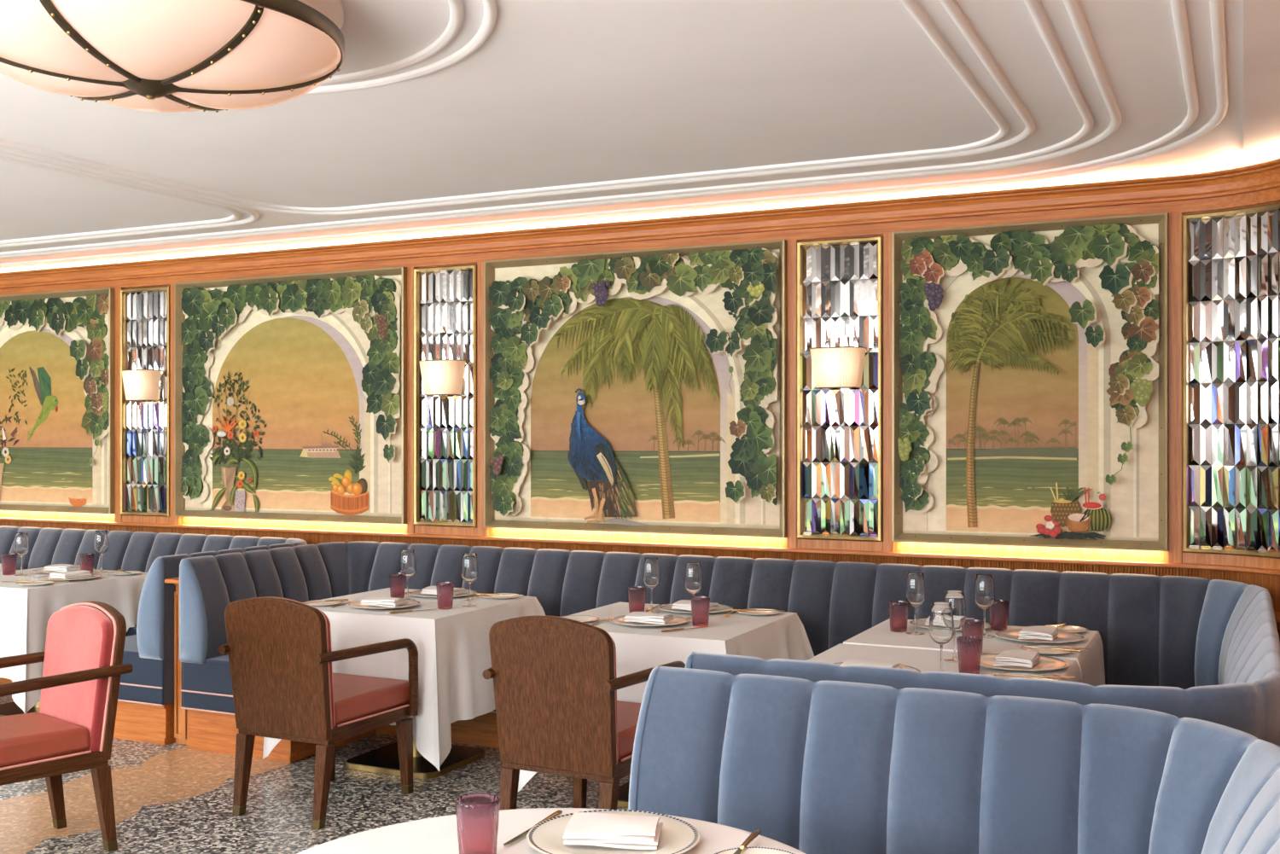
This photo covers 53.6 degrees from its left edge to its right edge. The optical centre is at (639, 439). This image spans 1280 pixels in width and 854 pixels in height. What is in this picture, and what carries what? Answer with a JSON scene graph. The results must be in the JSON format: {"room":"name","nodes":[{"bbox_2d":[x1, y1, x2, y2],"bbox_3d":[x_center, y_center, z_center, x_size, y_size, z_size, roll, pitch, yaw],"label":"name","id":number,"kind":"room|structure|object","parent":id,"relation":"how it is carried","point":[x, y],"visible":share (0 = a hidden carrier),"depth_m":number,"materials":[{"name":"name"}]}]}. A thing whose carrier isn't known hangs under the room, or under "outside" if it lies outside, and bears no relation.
{"room":"restaurant","nodes":[
{"label":"restaurant","id":0,"kind":"room"},
{"bbox_2d":[0,694,630,853],"bbox_3d":[-4.197,1.500,3.106,11.150,0.100,10.000,0,0,25],"label":"floor","id":1,"kind":"structure","parent":0,"point":[277,818],"depth_m":5.04,"materials":[{"name":"black stone"}]},
{"bbox_2d":[0,700,40,716],"bbox_3d":[-3.240,1.099,6.843,0.820,0.703,0.800,0,0,25],"label":"pedestal table","id":2,"kind":"object","parent":1,"relation":"on","point":[10,708],"visible":0.12,"depth_m":6.67,"materials":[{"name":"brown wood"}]},
{"bbox_2d":[0,567,147,713],"bbox_3d":[-3.240,1.076,6.843,1.009,0.665,0.995,0,0,25],"label":"tablecloth","id":3,"kind":"object","parent":2,"relation":"on","point":[26,612],"visible":0.56,"depth_m":6.36,"materials":[{"name":"white fabric"}]},
{"bbox_2d":[0,553,17,575],"bbox_3d":[-3.463,0.686,6.955,0.078,0.114,0.079,0,0,25],"label":"tumbler","id":4,"kind":"object","parent":3,"relation":"on","point":[8,561],"visible":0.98,"depth_m":6.93,"materials":[{"name":"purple glass"}]},
{"bbox_2d":[13,532,29,575],"bbox_3d":[-3.382,0.626,6.928,0.077,0.233,0.077,0,0,25],"label":"wine glass","id":5,"kind":"object","parent":3,"relation":"on","point":[21,542],"visible":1,"depth_m":6.90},
{"bbox_2d":[13,532,29,556],"bbox_3d":[-3.382,0.574,6.928,0.077,0.128,0.077,0,0,25],"label":"bowl","id":6,"kind":"object","parent":5,"relation":"on","point":[21,542],"depth_m":6.90,"materials":[{"name":"clear glass"}]},
{"bbox_2d":[93,529,108,572],"bbox_3d":[-3.013,0.626,7.087,0.077,0.233,0.077,0,0,25],"label":"wine glass","id":7,"kind":"object","parent":3,"relation":"on","point":[101,542],"visible":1,"depth_m":7.06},
{"bbox_2d":[93,529,108,553],"bbox_3d":[-3.013,0.574,7.087,0.077,0.128,0.077,0,0,25],"label":"bowl","id":8,"kind":"object","parent":7,"relation":"on","point":[101,542],"depth_m":7.06,"materials":[{"name":"clear glass"}]},
{"bbox_2d":[0,601,133,852],"bbox_3d":[-2.181,1.022,4.413,0.540,0.855,0.620,0,0,41],"label":"armchair","id":9,"kind":"object","parent":1,"relation":"on","point":[72,730],"visible":1,"depth_m":4.44,"materials":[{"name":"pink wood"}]},
{"bbox_2d":[39,605,113,752],"bbox_3d":[-2.037,0.860,4.579,0.452,0.506,0.108,0,0,41],"label":"cushion","id":10,"kind":"object","parent":9,"relation":"on","point":[78,637],"depth_m":4.51,"materials":[{"name":"pink fabric"}]},
{"bbox_2d":[0,525,307,744],"bbox_3d":[-4.076,1.002,7.485,4.604,0.896,1.216,0,0,25],"label":"banquette","id":11,"kind":"object","parent":1,"relation":"on","point":[145,706],"visible":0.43,"depth_m":6.14,"materials":[{"name":"blue fabric"}]},
{"bbox_2d":[164,576,188,744],"bbox_3d":[-1.952,1.054,6.462,0.110,0.792,1.130,0,0,25],"label":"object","id":12,"kind":"structure","parent":1,"relation":"on","point":[181,716],"depth_m":6.03,"materials":[{"name":"brown wood"}]},
{"bbox_2d":[0,740,355,853],"bbox_3d":[-2.972,1.449,3.459,0.670,0.001,7.312,0,0,25],"label":"floor","id":13,"kind":"structure","parent":1,"relation":"on","point":[26,821],"depth_m":5.18,"materials":[{"name":"wood"}]},
{"bbox_2d":[217,596,418,830],"bbox_3d":[-1.263,1.022,5.037,0.540,0.855,0.620,0,0,26],"label":"armchair","id":14,"kind":"object","parent":1,"relation":"on","point":[285,686],"visible":1,"depth_m":4.83,"materials":[{"name":"brown wood"}]},
{"bbox_2d":[320,610,335,727],"bbox_3d":[-1.361,0.860,4.840,0.452,0.506,0.108,0,0,26],"label":"cushion","id":15,"kind":"object","parent":14,"relation":"on","point":[327,703],"depth_m":4.72,"materials":[{"name":"pink fabric"}]},
{"bbox_2d":[345,736,485,779],"bbox_3d":[-1.052,1.099,5.792,0.820,0.703,0.800,0,0,25],"label":"pedestal table","id":16,"kind":"object","parent":1,"relation":"on","point":[385,759],"visible":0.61,"depth_m":5.60,"materials":[{"name":"brown metal"}]},
{"bbox_2d":[262,587,545,771],"bbox_3d":[-1.052,1.076,5.792,1.009,0.665,0.995,0,0,25],"label":"tablecloth","id":17,"kind":"object","parent":16,"relation":"on","point":[453,644],"visible":0.48,"depth_m":5.38,"materials":[{"name":"white fabric"}]},
{"bbox_2d":[347,599,420,609],"bbox_3d":[-1.133,0.734,5.617,0.318,0.017,0.318,0,0,25],"label":"charger plate","id":18,"kind":"object","parent":17,"relation":"on","point":[410,602],"visible":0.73,"depth_m":5.59,"materials":[{"name":"white ceramic"}]},
{"bbox_2d":[360,596,407,607],"bbox_3d":[-1.132,0.718,5.618,0.172,0.033,0.122,0,0,17],"label":"napkin","id":19,"kind":"object","parent":18,"relation":"on","point":[374,601],"visible":1,"depth_m":5.57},
{"bbox_2d":[389,572,405,598],"bbox_3d":[-1.137,0.686,5.942,0.078,0.114,0.079,0,0,25],"label":"tumbler","id":20,"kind":"object","parent":17,"relation":"on","point":[397,579],"visible":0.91,"depth_m":5.91,"materials":[{"name":"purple glass"}]},
{"bbox_2d":[399,549,416,600],"bbox_3d":[-1.072,0.626,5.850,0.077,0.233,0.077,0,0,25],"label":"wine glass","id":21,"kind":"object","parent":17,"relation":"on","point":[407,563],"visible":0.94,"depth_m":5.82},
{"bbox_2d":[399,549,416,577],"bbox_3d":[-1.072,0.574,5.850,0.077,0.128,0.077,0,0,25],"label":"bowl","id":22,"kind":"object","parent":21,"relation":"on","point":[407,563],"depth_m":5.82,"materials":[{"name":"clear glass"}]},
{"bbox_2d":[436,581,453,609],"bbox_3d":[-0.856,0.686,5.564,0.078,0.114,0.079,0,0,25],"label":"tumbler","id":23,"kind":"object","parent":17,"relation":"on","point":[445,590],"visible":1,"depth_m":5.54,"materials":[{"name":"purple glass"}]},
{"bbox_2d":[460,553,478,607],"bbox_3d":[-0.758,0.626,5.644,0.077,0.233,0.077,0,0,25],"label":"wine glass","id":24,"kind":"object","parent":17,"relation":"on","point":[469,571],"visible":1,"depth_m":5.62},
{"bbox_2d":[460,553,478,582],"bbox_3d":[-0.758,0.574,5.644,0.077,0.128,0.077,0,0,25],"label":"bowl","id":25,"kind":"object","parent":24,"relation":"on","point":[469,571],"depth_m":5.62,"materials":[{"name":"clear glass"}]},
{"bbox_2d":[482,615,685,810],"bbox_3d":[-0.179,1.022,4.523,0.540,0.855,0.620,0,0,27],"label":"armchair","id":26,"kind":"object","parent":1,"relation":"on","point":[559,712],"visible":0.75,"depth_m":4.29,"materials":[{"name":"brown wood"}]},
{"bbox_2d":[610,636,618,762],"bbox_3d":[-0.281,0.860,4.328,0.452,0.506,0.108,0,0,27],"label":"cushion","id":27,"kind":"object","parent":26,"relation":"on","point":[614,737],"depth_m":4.20,"materials":[{"name":"pink fabric"}]},
{"bbox_2d":[616,780,629,808],"bbox_3d":[0.110,1.099,5.237,0.820,0.703,0.800,0,0,25],"label":"pedestal table","id":28,"kind":"object","parent":1,"relation":"on","point":[623,799],"visible":0.12,"depth_m":5.06,"materials":[{"name":"brown wood"}]},
{"bbox_2d":[517,602,814,791],"bbox_3d":[0.110,1.076,5.237,1.009,0.665,0.995,0,0,25],"label":"tablecloth","id":29,"kind":"object","parent":28,"relation":"on","point":[782,635],"visible":0.35,"depth_m":4.94,"materials":[{"name":"white fabric"}]},
{"bbox_2d":[628,586,645,612],"bbox_3d":[-0.013,0.686,5.389,0.078,0.114,0.079,0,0,25],"label":"tumbler","id":30,"kind":"object","parent":29,"relation":"on","point":[636,594],"visible":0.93,"depth_m":5.36,"materials":[{"name":"purple glass"}]},
{"bbox_2d":[609,615,688,626],"bbox_3d":[0.036,0.734,5.107,0.318,0.017,0.318,0,0,25],"label":"charger plate","id":31,"kind":"object","parent":29,"relation":"on","point":[619,619],"visible":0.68,"depth_m":5.09,"materials":[{"name":"white ceramic"}]},
{"bbox_2d":[623,611,674,624],"bbox_3d":[0.037,0.718,5.108,0.172,0.033,0.122,0,0,19],"label":"napkin","id":32,"kind":"object","parent":31,"relation":"on","point":[642,617],"visible":1,"depth_m":5.06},
{"bbox_2d":[642,557,660,613],"bbox_3d":[0.049,0.626,5.442,0.077,0.233,0.077,0,0,25],"label":"wine glass","id":33,"kind":"object","parent":29,"relation":"on","point":[651,574],"visible":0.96,"depth_m":5.42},
{"bbox_2d":[642,557,660,587],"bbox_3d":[0.049,0.574,5.442,0.077,0.128,0.077,0,0,25],"label":"bowl","id":34,"kind":"object","parent":33,"relation":"on","point":[651,574],"depth_m":5.41,"materials":[{"name":"clear glass"}]},
{"bbox_2d":[684,562,702,620],"bbox_3d":[0.221,0.626,5.248,0.077,0.233,0.077,0,0,25],"label":"wine glass","id":35,"kind":"object","parent":29,"relation":"on","point":[693,575],"visible":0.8,"depth_m":5.22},
{"bbox_2d":[684,562,702,593],"bbox_3d":[0.221,0.574,5.248,0.077,0.128,0.077,0,0,25],"label":"bowl","id":36,"kind":"object","parent":35,"relation":"on","point":[693,575],"depth_m":5.22,"materials":[{"name":"clear glass"}]},
{"bbox_2d":[690,596,709,627],"bbox_3d":[0.241,0.686,5.048,0.078,0.114,0.079,0,0,25],"label":"tumbler","id":37,"kind":"object","parent":29,"relation":"on","point":[700,605],"visible":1,"depth_m":5.02,"materials":[{"name":"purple glass"}]},
{"bbox_2d":[179,541,1279,762],"bbox_3d":[-0.127,1.002,4.840,4.579,0.896,2.598,0,0,25],"label":"banquette","id":38,"kind":"object","parent":1,"relation":"on","point":[1211,652],"visible":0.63,"depth_m":5.63,"materials":[{"name":"blue fabric"}]},
{"bbox_2d":[628,665,1279,853],"bbox_3d":[0.250,1.002,1.954,1.416,0.896,1.944,0,0,25],"label":"banquette","id":39,"kind":"object","parent":1,"relation":"on","point":[820,767],"visible":0.98,"depth_m":2.72,"materials":[{"name":"blue fabric"}]},
{"bbox_3d":[1.261,1.099,4.782,0.800,0.703,0.660,0,0,25],"label":"pedestal table","id":40,"kind":"object","parent":1,"relation":"on","visible":0},
{"bbox_2d":[843,618,1105,686],"bbox_3d":[1.269,0.957,4.802,0.952,0.426,0.777,0,0,25],"label":"tablecloth","id":41,"kind":"object","parent":40,"relation":"on","point":[1090,662],"visible":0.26,"depth_m":4.65,"materials":[{"name":"white fabric"}]},
{"bbox_2d":[888,600,908,632],"bbox_3d":[1.001,0.686,4.906,0.078,0.114,0.079,0,0,25],"label":"tumbler","id":42,"kind":"object","parent":41,"relation":"on","point":[898,609],"visible":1,"depth_m":4.88,"materials":[{"name":"purple glass"}]},
{"bbox_2d":[905,571,925,634],"bbox_3d":[1.053,0.626,4.846,0.077,0.233,0.077,0,0,25],"label":"wine glass","id":43,"kind":"object","parent":41,"relation":"on","point":[915,587],"visible":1,"depth_m":4.82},
{"bbox_2d":[905,571,925,606],"bbox_3d":[1.053,0.574,4.846,0.077,0.128,0.077,0,0,25],"label":"bowl","id":44,"kind":"object","parent":43,"relation":"on","point":[915,587],"depth_m":4.82,"materials":[{"name":"clear glass"}]},
{"bbox_2d":[973,574,994,638],"bbox_3d":[1.299,0.626,4.780,0.077,0.233,0.077,0,0,25],"label":"wine glass","id":45,"kind":"object","parent":41,"relation":"on","point":[984,593],"visible":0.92,"depth_m":4.75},
{"bbox_2d":[973,574,994,608],"bbox_3d":[1.299,0.574,4.780,0.077,0.128,0.077,0,0,25],"label":"bowl","id":46,"kind":"object","parent":45,"relation":"on","point":[984,593],"depth_m":4.75,"materials":[{"name":"clear glass"}]},
{"bbox_2d":[989,599,1009,631],"bbox_3d":[1.399,0.686,4.940,0.078,0.114,0.079,0,0,25],"label":"tumbler","id":47,"kind":"object","parent":41,"relation":"on","point":[998,611],"visible":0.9,"depth_m":4.91,"materials":[{"name":"purple glass"}]},
{"bbox_2d":[994,628,1084,643],"bbox_3d":[1.479,0.734,4.696,0.318,0.017,0.318,0,0,25],"label":"charger plate","id":48,"kind":"object","parent":41,"relation":"on","point":[1063,637],"visible":0.72,"depth_m":4.69,"materials":[{"name":"white ceramic"}]},
{"bbox_2d":[1018,626,1058,640],"bbox_3d":[1.478,0.718,4.697,0.122,0.033,0.172,0,0,25],"label":"napkin","id":49,"kind":"object","parent":48,"relation":"on","point":[1029,632],"visible":1,"depth_m":4.64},
{"bbox_2d":[1018,645,1071,655],"bbox_3d":[1.413,0.736,4.411,0.179,0.013,0.179,0,0,25],"label":"plate","id":50,"kind":"object","parent":41,"relation":"on","point":[1041,651],"visible":0.77,"depth_m":4.43,"materials":[{"name":"white ceramic"}]},
{"bbox_3d":[0.932,1.099,4.092,0.800,0.703,0.750,0,0,25],"label":"pedestal table","id":51,"kind":"object","parent":1,"relation":"on","visible":0},
{"bbox_2d":[807,643,1081,682],"bbox_3d":[0.916,0.957,4.080,0.922,0.426,0.861,0,0,25],"label":"tablecloth","id":52,"kind":"object","parent":51,"relation":"on","point":[924,660],"visible":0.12,"depth_m":4.29,"materials":[{"name":"white fabric"}]},
{"bbox_2d":[833,662,921,673],"bbox_3d":[0.724,0.734,3.987,0.318,0.017,0.318,0,0,25],"label":"charger plate","id":53,"kind":"object","parent":52,"relation":"on","point":[903,666],"visible":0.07,"depth_m":4.05,"materials":[{"name":"white ceramic"}]},
{"bbox_2d":[840,658,901,668],"bbox_3d":[0.725,0.718,3.988,0.172,0.033,0.122,0,0,25],"label":"napkin","id":54,"kind":"object","parent":53,"relation":"on","point":[851,661],"visible":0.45,"depth_m":3.98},
{"bbox_2d":[929,602,954,671],"bbox_3d":[0.939,0.626,3.944,0.077,0.233,0.077,0,0,25],"label":"wine glass","id":55,"kind":"object","parent":52,"relation":"on","point":[941,622],"visible":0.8,"depth_m":3.92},
{"bbox_2d":[929,602,954,645],"bbox_3d":[0.939,0.574,3.944,0.077,0.128,0.077,0,0,25],"label":"bowl","id":56,"kind":"object","parent":55,"relation":"on","point":[941,622],"depth_m":3.92,"materials":[{"name":"clear glass"}]},
{"bbox_2d":[943,590,966,663],"bbox_3d":[1.056,0.626,4.252,0.077,0.233,0.077,0,0,25],"label":"wine glass","id":57,"kind":"object","parent":52,"relation":"on","point":[957,598],"visible":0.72,"depth_m":4.22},
{"bbox_2d":[943,590,966,629],"bbox_3d":[1.056,0.574,4.252,0.077,0.128,0.077,0,0,25],"label":"bowl","id":58,"kind":"object","parent":57,"relation":"on","point":[957,598],"depth_m":4.22,"materials":[{"name":"clear glass"}]},
{"bbox_2d":[956,635,982,674],"bbox_3d":[1.044,0.686,4.017,0.078,0.114,0.079,0,0,25],"label":"tumbler","id":59,"kind":"object","parent":52,"relation":"on","point":[968,648],"visible":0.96,"depth_m":3.99,"materials":[{"name":"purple glass"}]},
{"bbox_2d":[961,619,984,653],"bbox_3d":[1.155,0.686,4.399,0.078,0.114,0.079,0,0,25],"label":"tumbler","id":60,"kind":"object","parent":52,"relation":"on","point":[971,627],"visible":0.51,"depth_m":4.37,"materials":[{"name":"purple glass"}]},
{"bbox_2d":[980,653,1068,670],"bbox_3d":[1.236,0.734,4.149,0.318,0.017,0.318,0,0,25],"label":"charger plate","id":61,"kind":"object","parent":52,"relation":"on","point":[1045,663],"visible":0.54,"depth_m":4.13,"materials":[{"name":"white ceramic"}]},
{"bbox_2d":[993,650,1040,668],"bbox_3d":[1.235,0.718,4.150,0.122,0.033,0.172,0,0,25],"label":"napkin","id":62,"kind":"object","parent":61,"relation":"on","point":[1017,658],"visible":1,"depth_m":4.10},
{"bbox_3d":[-0.160,1.099,2.042,1.016,0.703,1.016,0,0,25],"label":"pedestal table","id":63,"kind":"object","parent":1,"relation":"on","visible":0},
{"bbox_2d":[296,808,805,853],"bbox_3d":[-0.163,0.936,2.035,1.074,0.388,1.066,0,0,25],"label":"tablecloth","id":64,"kind":"object","parent":63,"relation":"on","point":[439,834],"visible":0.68,"depth_m":2.36,"materials":[{"name":"white fabric"}]},
{"bbox_2d":[455,792,500,853],"bbox_3d":[-0.284,0.685,2.215,0.078,0.114,0.079,0,0,25],"label":"tumbler","id":65,"kind":"object","parent":64,"relation":"on","point":[477,813],"visible":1,"depth_m":2.19,"materials":[{"name":"pink glass"}]},
{"bbox_2d":[526,809,699,853],"bbox_3d":[-0.049,0.733,2.327,0.318,0.017,0.318,0,0,25],"label":"charger plate","id":66,"kind":"object","parent":64,"relation":"on","point":[677,836],"visible":0.63,"depth_m":2.32,"materials":[{"name":"white ceramic"}]},
{"bbox_2d":[562,812,663,849],"bbox_3d":[-0.048,0.717,2.328,0.172,0.033,0.122,0,0,5],"label":"napkin","id":67,"kind":"object","parent":66,"relation":"on","point":[585,829],"visible":1,"depth_m":2.28,"materials":[{"name":"fabric"}]},
{"bbox_2d":[714,847,795,853],"bbox_3d":[0.202,0.735,2.179,0.179,0.013,0.179,0,0,25],"label":"plate","id":68,"kind":"object","parent":64,"relation":"on","point":[747,850],"visible":1,"depth_m":2.25,"materials":[{"name":"white ceramic"}]},
{"bbox_2d":[0,0,1279,271],"bbox_3d":[-3.780,-1.174,3.517,11.550,0.072,9.100,0,0,25],"label":"ceiling","id":69,"kind":"structure","parent":0,"point":[559,92],"depth_m":4.49,"materials":[{"name":"paint"}]},
{"bbox_2d":[0,155,239,244],"bbox_3d":[-4.785,-1.142,4.908,3.776,0.016,5.386,0,0,25],"label":"trim","id":70,"kind":"structure","parent":69,"relation":"attached to","point":[235,214],"depth_m":6.20,"materials":[{"name":"paint"}]},
{"bbox_2d":[0,151,258,248],"bbox_3d":[-4.785,-1.142,4.908,3.960,0.016,5.570,0,0,25],"label":"trim","id":71,"kind":"structure","parent":69,"relation":"attached to","point":[254,214],"depth_m":6.39,"materials":[{"name":"paint"}]},
{"bbox_2d":[0,0,344,112],"bbox_3d":[-1.274,-1.018,3.300,0.984,0.264,0.984,0,0,-3],"label":"ceiling lamp","id":72,"kind":"object","parent":69,"relation":"attached to","point":[146,55],"visible":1,"depth_m":3.10,"materials":[{"name":"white glass"}]},
{"bbox_2d":[0,0,1010,211],"bbox_3d":[-1.282,-1.142,3.240,3.556,0.016,5.386,0,0,25],"label":"trim","id":73,"kind":"structure","parent":69,"relation":"attached to","point":[913,7],"depth_m":5.22,"materials":[{"name":"paint"}]},
{"bbox_2d":[0,0,1035,215],"bbox_3d":[-1.282,-1.142,3.240,3.740,0.016,5.570,0,0,25],"label":"trim","id":74,"kind":"structure","parent":69,"relation":"attached to","point":[952,8],"depth_m":5.29,"materials":[{"name":"paint"}]},
{"bbox_2d":[0,0,1094,255],"bbox_3d":[-3.141,-1.142,4.104,8.236,0.016,6.046,0,0,25],"label":"trim","id":75,"kind":"structure","parent":69,"relation":"attached to","point":[1034,7],"depth_m":5.59,"materials":[{"name":"paint"}]},
{"bbox_2d":[0,0,1121,258],"bbox_3d":[-3.141,-1.142,4.104,8.420,0.016,6.230,0,0,25],"label":"trim","id":76,"kind":"structure","parent":69,"relation":"attached to","point":[1073,8],"depth_m":5.61,"materials":[{"name":"paint"}]},
{"bbox_2d":[0,0,1198,267],"bbox_3d":[-3.168,-1.142,4.111,8.981,0.016,6.736,0,0,25],"label":"trim","id":77,"kind":"structure","parent":69,"relation":"attached to","point":[1178,7],"depth_m":5.80,"materials":[{"name":"paint"}]},
{"bbox_2d":[0,0,1228,269],"bbox_3d":[-3.168,-1.142,4.111,9.165,0.016,6.920,0,0,25],"label":"trim","id":78,"kind":"structure","parent":69,"relation":"attached to","point":[1217,7],"depth_m":5.77,"materials":[{"name":"paint"}]},
{"bbox_2d":[0,201,1279,641],"bbox_3d":[-3.919,0.200,3.505,10.910,2.500,8.560,0,0,25],"label":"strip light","id":79,"kind":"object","parent":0,"point":[1031,551],"depth_m":6.26,"materials":[{"name":"brown wood"}]},
{"bbox_2d":[0,287,114,514],"bbox_3d":[-4.000,-0.237,8.184,1.661,1.395,0.060,0,0,25],"label":"mural","id":80,"kind":"object","parent":79,"relation":"attached to","point":[57,348],"visible":1,"depth_m":8.06,"materials":[{"name":"multicoloured paint"}]},
{"bbox_2d":[114,287,123,522],"bbox_3d":[-3.216,-0.212,7.830,0.054,1.445,0.026,0,0,25],"label":"trim","id":81,"kind":"structure","parent":79,"relation":"attached to","point":[118,518],"depth_m":7.82,"materials":[{"name":"brown wood"}]},
{"bbox_2d":[119,285,169,517],"bbox_3d":[-3.011,-0.230,7.724,0.404,1.390,0.040,0,0,25],"label":"mirror panel","id":82,"kind":"object","parent":79,"relation":"attached to","point":[144,312],"visible":0.91,"depth_m":7.73,"materials":[{"name":"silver metal"}]},
{"bbox_2d":[121,369,161,401],"bbox_3d":[-3.034,-0.327,7.677,0.256,0.187,0.110,0,0,25],"label":"wall sconce","id":83,"kind":"object","parent":82,"relation":"attached to","point":[139,385],"visible":1,"depth_m":7.63,"materials":[{"name":"beige"}]},
{"bbox_2d":[122,515,169,523],"bbox_3d":[-3.007,0.487,7.732,0.404,0.045,0.022,0,0,25],"label":"trim","id":84,"kind":"structure","parent":79,"relation":"attached to","point":[135,519],"depth_m":7.72,"materials":[{"name":"brown wood"}]},
{"bbox_2d":[169,284,181,524],"bbox_3d":[-2.794,-0.212,7.629,0.065,1.445,0.026,0,0,25],"label":"trim","id":85,"kind":"structure","parent":79,"relation":"attached to","point":[173,520],"depth_m":7.62,"materials":[{"name":"brown wood"}]},
{"bbox_2d":[174,267,407,524],"bbox_3d":[-2.020,-0.237,7.241,1.663,1.395,0.060,0,0,25],"label":"mural","id":86,"kind":"object","parent":79,"relation":"attached to","point":[290,391],"visible":1,"depth_m":7.24,"materials":[{"name":"multicoloured paint"}]},
{"bbox_2d":[320,0,464,85],"bbox_3d":[-1.274,-1.142,3.300,1.616,0.016,1.616,0,0,25],"label":"trim","id":87,"kind":"structure","parent":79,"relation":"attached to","point":[454,26],"depth_m":3.76,"materials":[{"name":"paint"}]},
{"bbox_2d":[304,0,497,94],"bbox_3d":[-1.274,-1.142,3.300,1.796,0.016,1.796,0,0,25],"label":"trim","id":88,"kind":"structure","parent":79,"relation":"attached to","point":[486,28],"depth_m":3.86,"materials":[{"name":"paint"}]},
{"bbox_2d":[407,267,417,533],"bbox_3d":[-1.239,-0.212,6.889,0.046,1.445,0.026,0,0,25],"label":"trim","id":89,"kind":"structure","parent":79,"relation":"attached to","point":[410,528],"depth_m":6.88,"materials":[{"name":"brown wood"}]},
{"bbox_2d":[413,264,477,527],"bbox_3d":[-1.040,-0.230,6.786,0.399,1.390,0.040,0,0,25],"label":"mirror panel","id":90,"kind":"object","parent":79,"relation":"attached to","point":[445,298],"visible":0.97,"depth_m":6.80,"materials":[{"name":"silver metal"}]},
{"bbox_2d":[418,359,465,395],"bbox_3d":[-1.062,-0.327,6.739,0.256,0.187,0.110,0,0,25],"label":"wall sconce","id":91,"kind":"object","parent":90,"relation":"attached to","point":[441,376],"visible":1,"depth_m":6.70,"materials":[{"name":"beige"}]},
{"bbox_2d":[414,525,477,535],"bbox_3d":[-1.036,0.487,6.794,0.399,0.045,0.022,0,0,25],"label":"trim","id":92,"kind":"structure","parent":79,"relation":"attached to","point":[418,529],"depth_m":6.78,"materials":[{"name":"brown wood"}]},
{"bbox_2d":[477,261,489,536],"bbox_3d":[-0.828,-0.212,6.693,0.060,1.445,0.026,0,0,25],"label":"trim","id":93,"kind":"structure","parent":79,"relation":"attached to","point":[481,531],"depth_m":6.68,"materials":[{"name":"brown wood"}]},
{"bbox_2d":[0,168,1232,272],"bbox_3d":[-3.759,-1.080,3.562,11.150,0.180,8.800,0,0,25],"label":"cove","id":94,"kind":"object","parent":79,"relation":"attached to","point":[1231,168],"depth_m":6.51,"materials":[{"name":"paint"}]},
{"bbox_2d":[483,239,786,537],"bbox_3d":[-0.064,-0.237,6.298,1.654,1.395,0.083,0,0,25],"label":"mural","id":95,"kind":"object","parent":79,"relation":"attached to","point":[644,391],"visible":1,"depth_m":6.29,"materials":[{"name":"multicoloured paint"}]},
{"bbox_2d":[0,521,1279,611],"bbox_3d":[-1.843,0.641,6.194,9.346,0.218,1.791,0,0,25],"label":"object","id":96,"kind":"structure","parent":79,"relation":"attached to","point":[1271,583],"depth_m":6.08,"materials":[{"name":"brown wood"}]},
{"bbox_2d":[0,157,1279,295],"bbox_3d":[-3.959,-1.004,3.491,10.850,0.139,8.500,0,0,25],"label":"trim","id":97,"kind":"structure","parent":79,"relation":"attached to","point":[1259,183],"depth_m":6.06,"materials":[{"name":"brown wood"}]},
{"bbox_2d":[0,517,1279,575],"bbox_3d":[-3.959,0.521,3.491,10.850,0.022,8.500,0,0,25],"label":"trim","id":98,"kind":"structure","parent":79,"relation":"attached to","point":[910,555],"depth_m":6.11,"materials":[{"name":"brown wood"}]},
{"bbox_2d":[786,239,798,548],"bbox_3d":[0.718,-0.212,5.957,0.047,1.445,0.026,0,0,25],"label":"trim","id":99,"kind":"structure","parent":79,"relation":"attached to","point":[791,245],"depth_m":5.95,"materials":[{"name":"brown wood"}]},
{"bbox_2d":[796,235,883,541],"bbox_3d":[0.922,-0.230,5.852,0.407,1.390,0.040,0,0,25],"label":"mirror panel","id":100,"kind":"object","parent":79,"relation":"attached to","point":[840,282],"visible":0.92,"depth_m":5.86,"materials":[{"name":"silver metal"}]},
{"bbox_2d":[809,346,866,389],"bbox_3d":[0.899,-0.327,5.805,0.256,0.187,0.110,0,0,25],"label":"wall sconce","id":101,"kind":"object","parent":100,"relation":"attached to","point":[835,367],"visible":1,"depth_m":5.76,"materials":[{"name":"beige"}]},
{"bbox_2d":[797,539,883,551],"bbox_3d":[0.925,0.487,5.860,0.407,0.045,0.022,0,0,25],"label":"trim","id":102,"kind":"structure","parent":79,"relation":"attached to","point":[801,544],"depth_m":5.85,"materials":[{"name":"brown wood"}]},
{"bbox_2d":[883,232,895,552],"bbox_3d":[1.131,-0.212,5.760,0.047,1.445,0.026,0,0,25],"label":"trim","id":103,"kind":"structure","parent":79,"relation":"attached to","point":[888,546],"depth_m":5.75,"materials":[{"name":"brown wood"}]},
{"bbox_2d":[891,212,1168,551],"bbox_3d":[1.661,-0.237,5.480,1.147,1.395,0.076,0,0,25],"label":"mural","id":104,"kind":"object","parent":79,"relation":"attached to","point":[1030,359],"visible":1,"depth_m":5.48,"materials":[{"name":"multicoloured paint"}]},
{"bbox_2d":[1168,212,1181,563],"bbox_3d":[2.215,-0.212,5.244,0.052,1.445,0.026,0,0,25],"label":"trim","id":105,"kind":"structure","parent":79,"relation":"attached to","point":[1174,219],"depth_m":5.23,"materials":[{"name":"brown wood"}]},
{"bbox_2d":[1181,201,1279,558],"bbox_3d":[2.434,-0.230,4.977,0.126,1.390,0.649,0,0,-29],"label":"mirror panel","id":106,"kind":"object","parent":79,"relation":"attached to","point":[1230,258],"visible":1,"depth_m":5.12,"materials":[{"name":"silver metal"}]},
{"bbox_2d":[1182,552,1279,570],"bbox_3d":[2.439,0.487,4.980,0.114,0.045,0.649,0,0,-29],"label":"trim","id":107,"kind":"structure","parent":79,"relation":"attached to","point":[1194,558],"depth_m":5.11,"materials":[{"name":"brown wood"}]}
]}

